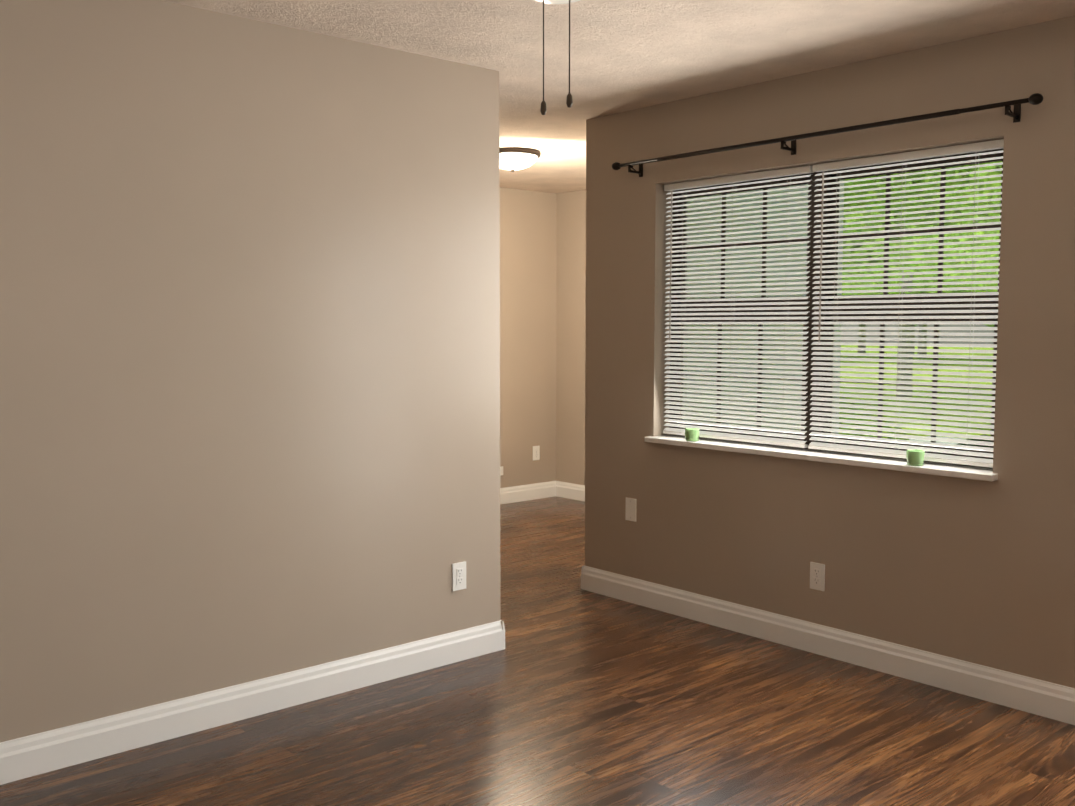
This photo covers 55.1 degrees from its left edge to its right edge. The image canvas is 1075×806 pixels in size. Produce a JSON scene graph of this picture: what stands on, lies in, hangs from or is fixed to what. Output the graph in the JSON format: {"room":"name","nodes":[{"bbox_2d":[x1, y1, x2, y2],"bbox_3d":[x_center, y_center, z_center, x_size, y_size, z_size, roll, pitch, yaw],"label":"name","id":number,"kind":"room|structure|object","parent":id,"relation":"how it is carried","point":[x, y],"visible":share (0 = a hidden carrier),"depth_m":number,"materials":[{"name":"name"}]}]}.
{"room":"empty living room","nodes":[
{"label":"empty living room","id":0,"kind":"room"},
{"bbox_2d":[0,0,500,742],"bbox_3d":[-1.485,-0.074,3.270,3.432,2.440,0.120,-4,6,-41],"label":"wall","id":1,"kind":"structure","parent":0,"point":[248,350],"depth_m":3.56,"materials":[{"name":"beige paint"}]},
{"bbox_2d":[0,620,504,784],"bbox_3d":[-1.353,1.078,3.382,3.224,0.125,0.017,-4,6,-41],"label":"baseboard","id":2,"kind":"structure","parent":1,"relation":"attached to","point":[45,752],"depth_m":3.62,"materials":[{"name":"white wood"}]},
{"bbox_2d":[452,561,465,590],"bbox_3d":[-0.323,0.718,4.271,0.070,0.114,0.009,-4,6,-41],"label":"electrical outlet","id":3,"kind":"object","parent":1,"relation":"attached to","point":[459,576],"visible":1,"depth_m":4.27,"materials":[{"name":"white plastic"}]},
{"bbox_2d":[499,187,554,487],"bbox_3d":[-1.417,-0.359,7.039,4.320,2.440,0.120,-4,6,-41],"label":"wall","id":4,"kind":"structure","parent":0,"point":[542,306],"depth_m":8.13,"materials":[{"name":"beige paint"}]},
{"bbox_2d":[500,481,555,503],"bbox_3d":[-1.372,0.799,7.076,4.080,0.125,0.016,-4,6,-41],"label":"baseboard","id":5,"kind":"structure","parent":4,"relation":"attached to","point":[520,493],"depth_m":8.21,"materials":[{"name":"white wood"}]},
{"bbox_2d":[533,446,539,460],"bbox_3d":[-0.010,0.401,8.256,0.070,0.114,0.009,-4,6,-41],"label":"electrical outlet","id":6,"kind":"object","parent":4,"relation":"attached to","point":[536,452],"visible":1,"depth_m":8.25,"materials":[{"name":"white plastic"}]},
{"bbox_2d":[0,496,1074,805],"bbox_3d":[-0.414,1.220,3.139,8.120,0.120,7.520,-4,6,-41],"label":"floor","id":7,"kind":"structure","parent":0,"point":[572,694],"depth_m":3.51,"materials":[{"name":"brown wood"}]},
{"bbox_2d":[555,190,585,484],"bbox_3d":[1.034,-0.389,7.434,0.120,2.440,2.470,-4,6,-41],"label":"wall","id":8,"kind":"structure","parent":0,"point":[570,207],"depth_m":8.21,"materials":[{"name":"beige paint"}]},
{"bbox_2d":[556,481,584,500],"bbox_3d":[0.914,0.763,7.555,0.016,0.125,2.280,-4,6,-41],"label":"baseboard","id":9,"kind":"structure","parent":8,"relation":"attached to","point":[563,489],"depth_m":8.28,"materials":[{"name":"white wood"}]},
{"bbox_2d":[163,0,1074,193],"bbox_3d":[-0.414,-1.333,2.945,8.120,0.120,7.520,-4,6,-41],"label":"ceiling","id":10,"kind":"structure","parent":0,"point":[626,55],"depth_m":3.78,"materials":[{"name":"white paint"}]},
{"bbox_2d":[499,147,540,171],"bbox_3d":[-0.150,-1.462,6.258,0.340,0.123,0.340,-4,6,-41],"label":"dome ceiling light","id":11,"kind":"object","parent":10,"relation":"attached to","point":[512,159],"visible":0.75,"depth_m":6.14,"materials":[{"name":"white glass"}]},
{"bbox_2d":[534,0,579,114],"bbox_3d":[0.045,-0.922,2.259,0.787,0.596,0.787,1,4,9],"label":"ceiling fan","id":12,"kind":"object","parent":10,"relation":"hanging from","point":[569,103],"visible":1,"depth_m":2.22,"materials":[{"name":"black metal"}]},
{"bbox_2d":[682,180,843,433],"bbox_3d":[2.110,0.117,3.597,0.020,3.110,4.750,-4,6,-41],"label":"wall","id":13,"kind":"structure","parent":0,"point":[768,247],"depth_m":4.78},
{"bbox_2d":[585,15,1074,687],"bbox_3d":[1.962,-0.098,3.583,0.200,2.440,4.950,-4,6,-41],"label":"wall","id":14,"kind":"structure","parent":0,"point":[971,571],"depth_m":4.15,"materials":[{"name":"beige paint"}]},
{"bbox_2d":[625,497,635,521],"bbox_3d":[0.468,0.534,5.170,0.009,0.114,0.070,-4,6,-41],"label":"outlet plate","id":15,"kind":"object","parent":14,"relation":"attached to","point":[630,512],"visible":1,"depth_m":5.17,"materials":[{"name":"white plastic"}]},
{"bbox_2d":[810,562,824,590],"bbox_3d":[1.185,0.735,4.370,0.009,0.114,0.070,-4,6,-41],"label":"electrical outlet","id":16,"kind":"object","parent":14,"relation":"attached to","point":[817,576],"visible":1,"depth_m":4.37,"materials":[{"name":"white plastic"}]},
{"bbox_2d":[645,435,997,481],"bbox_3d":[1.145,0.221,4.436,0.160,0.025,1.710,-4,6,-41],"label":"window sill","id":17,"kind":"structure","parent":14,"relation":"in","point":[966,472],"depth_m":4.27,"materials":[{"name":"white wood"}]},
{"bbox_2d":[685,428,699,440],"bbox_3d":[0.726,0.149,4.842,0.068,0.058,0.068,-4,6,-41],"label":"votive candle","id":18,"kind":"object","parent":17,"relation":"on","point":[691,434],"visible":0.98,"depth_m":4.82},
{"bbox_2d":[906,449,924,465],"bbox_3d":[1.467,0.212,4.005,0.068,0.058,0.068,-4,6,-41],"label":"votive candle","id":19,"kind":"object","parent":17,"relation":"on","point":[914,457],"visible":1,"depth_m":3.98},
{"bbox_2d":[612,93,1043,176],"bbox_3d":[1.066,-1.082,4.300,0.099,0.075,2.048,-4,6,-41],"label":"curtain rod","id":20,"kind":"object","parent":14,"relation":"attached to","point":[1033,99],"visible":1,"depth_m":4.08,"materials":[{"name":"grey metal"}]},
{"bbox_2d":[581,565,1074,724],"bbox_3d":[1.136,0.998,4.440,0.017,0.125,2.723,-4,6,-41],"label":"baseboard","id":21,"kind":"structure","parent":14,"relation":"attached to","point":[1050,700],"depth_m":4.25,"materials":[{"name":"white wood"}]},
{"bbox_2d":[669,149,1002,468],"bbox_3d":[1.245,-0.393,4.477,0.125,1.245,1.670,-4,6,-41],"label":"window","id":22,"kind":"structure","parent":14,"relation":"in","point":[811,264],"depth_m":4.42,"materials":[{"name":"clear glass"}]},
{"bbox_2d":[663,165,813,447],"bbox_3d":[0.886,-0.428,4.713,0.056,1.203,0.815,-4,6,-41],"label":"window blind","id":23,"kind":"object","parent":22,"relation":"attached to","point":[800,170],"visible":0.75,"depth_m":4.69,"materials":[{"name":"plastic"}]},
{"bbox_2d":[808,139,1003,467],"bbox_3d":[1.436,-0.381,4.091,0.056,1.203,0.815,-4,6,-41],"label":"window blind","id":24,"kind":"object","parent":22,"relation":"attached to","point":[931,153],"visible":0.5,"depth_m":4.07,"materials":[{"name":"plastic"}]},
{"label":"outside","id":25,"kind":"structure","parent":0,"visible":0},
{"bbox_2d":[840,345,993,438],"bbox_3d":[31.985,-0.537,34.831,86.100,0.300,130.000,-4,6,-41],"label":"lawn","id":26,"kind":"structure","parent":25,"point":[944,370],"depth_m":32.66,"materials":[{"name":"green plant"}]},
{"bbox_2d":[839,161,1001,447],"bbox_3d":[18.632,-7.971,31.613,71.336,15.564,122.898,-4,6,-41],"label":"trees","id":27,"kind":"object","parent":26,"relation":"on","point":[927,225],"depth_m":17.62,"materials":[{"name":"green plant"}]},
{"bbox_2d":[903,436,965,444],"bbox_3d":[22.594,1.493,5.945,16.500,0.012,39.000,-4,6,-41],"label":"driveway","id":28,"kind":"structure","parent":26,"relation":"on","point":[938,441],"depth_m":17.28,"materials":[{"name":"concrete"}]}
]}

